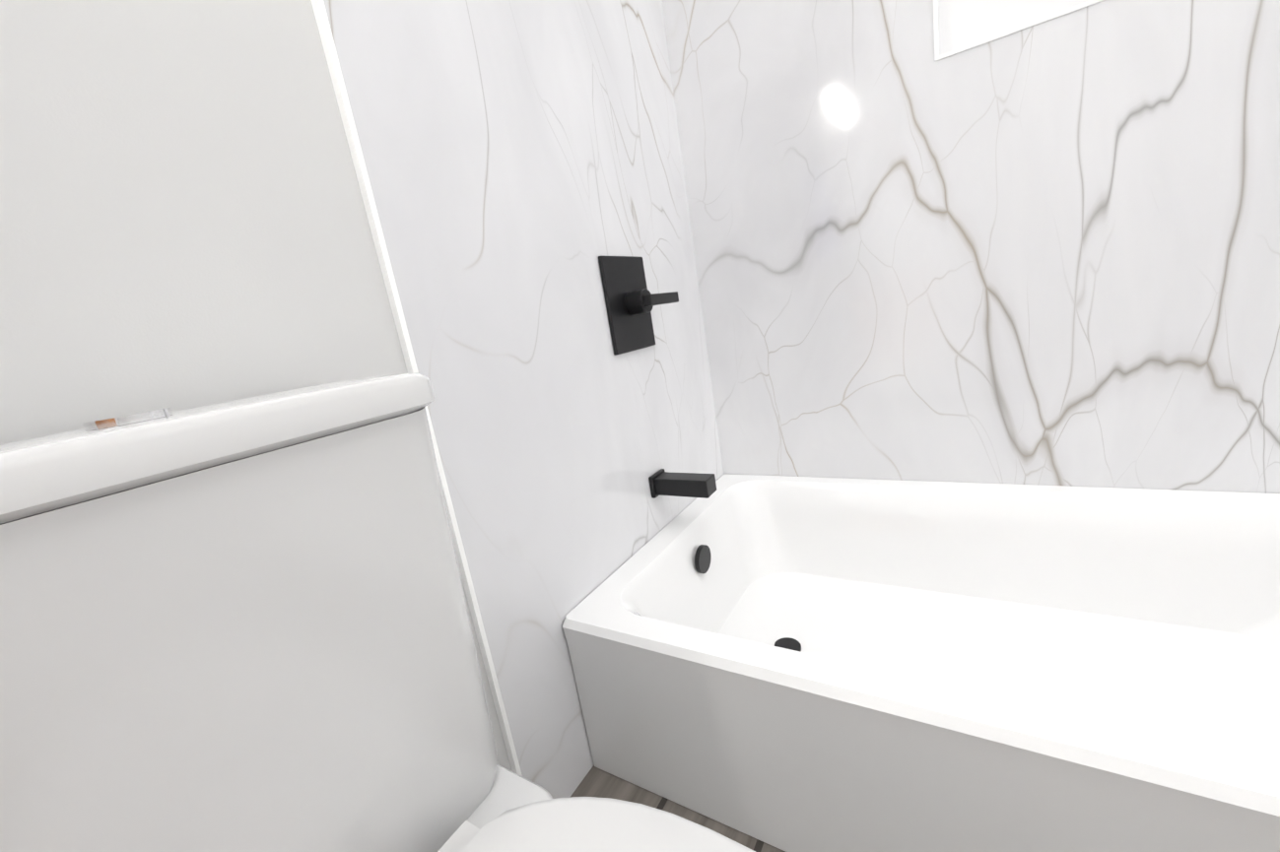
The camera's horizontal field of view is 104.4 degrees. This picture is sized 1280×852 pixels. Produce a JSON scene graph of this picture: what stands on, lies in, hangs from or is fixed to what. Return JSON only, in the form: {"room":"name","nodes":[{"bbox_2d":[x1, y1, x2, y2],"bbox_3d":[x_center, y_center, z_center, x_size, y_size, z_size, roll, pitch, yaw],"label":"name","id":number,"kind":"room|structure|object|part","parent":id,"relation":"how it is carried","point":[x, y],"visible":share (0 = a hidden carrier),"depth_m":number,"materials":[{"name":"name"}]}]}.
{"room":"bathroom","nodes":[
{"label":"bathroom","id":0,"kind":"room"},
{"bbox_2d":[0,0,511,771],"bbox_3d":[-0.548,-0.312,0.450,0.100,2.300,2.634,-1,15,33],"label":"wall","id":1,"kind":"structure","parent":0,"point":[183,221],"depth_m":0.49,"materials":[{"name":"grey paint"}]},
{"bbox_2d":[310,0,723,799],"bbox_3d":[-0.119,-0.507,1.016,0.013,2.300,0.965,-1,15,33],"label":"wall tile","id":2,"kind":"structure","parent":1,"relation":"attached to","point":[517,166],"depth_m":0.88,"materials":[{"name":"stone"}]},
{"bbox_2d":[598,255,678,355],"bbox_3d":[0.010,-0.283,1.128,0.075,0.210,0.200,-1,15,33],"label":"shower valve","id":3,"kind":"object","parent":2,"relation":"attached to","point":[631,301],"visible":1,"depth_m":1.11,"materials":[{"name":"black metal"}]},
{"bbox_2d":[648,469,716,498],"bbox_3d":[0.103,0.140,1.187,0.150,0.054,0.064,-1,15,33],"label":"tub spout","id":4,"kind":"object","parent":2,"relation":"attached to","point":[662,482],"visible":0.98,"depth_m":1.17,"materials":[{"name":"black metal"}]},
{"bbox_2d":[569,764,785,851],"bbox_3d":[0.315,0.829,0.269,1.700,0.100,2.634,-1,15,33],"label":"floor","id":5,"kind":"structure","parent":0,"point":[596,782],"depth_m":0.92,"materials":[{"name":"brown wood"}]},
{"bbox_2d":[0,372,755,851],"bbox_3d":[-0.096,0.399,0.296,0.770,0.846,0.442,-1,15,33],"label":"toilet","id":6,"kind":"object","parent":5,"relation":"on","point":[236,627],"visible":1,"depth_m":0.36,"materials":[{"name":"grey ceramic"}]},
{"bbox_3d":[-0.345,0.217,0.421,0.214,0.456,0.400,-1,15,33],"label":"tank","id":7,"kind":"part","parent":6,"relation":"part of","materials":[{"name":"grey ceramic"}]},
{"bbox_3d":[0.013,0.409,0.255,0.544,0.040,0.368,-1,15,33],"label":"seat","id":8,"kind":"part","parent":6,"relation":"part of","materials":[{"name":"white plastic"}]},
{"bbox_2d":[562,473,1279,851],"bbox_3d":[0.708,0.404,0.882,1.484,0.333,0.800,-1,15,33],"label":"bathtub","id":9,"kind":"object","parent":5,"relation":"on","point":[783,663],"visible":1,"depth_m":0.92,"materials":[{"name":"white ceramic"}]},
{"bbox_2d":[661,0,1279,493],"bbox_3d":[0.782,-0.662,1.046,1.500,2.300,0.100,-1,15,33],"label":"wall","id":10,"kind":"structure","parent":0,"point":[1044,254],"depth_m":1.09,"materials":[{"name":"stone"}]},
{"bbox_2d":[933,0,1104,61],"bbox_3d":[0.780,-0.964,0.947,0.383,0.365,0.101,-1,15,33],"label":"window","id":11,"kind":"structure","parent":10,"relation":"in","point":[960,26],"depth_m":1.05,"materials":[{"name":"white glass"}]}
]}

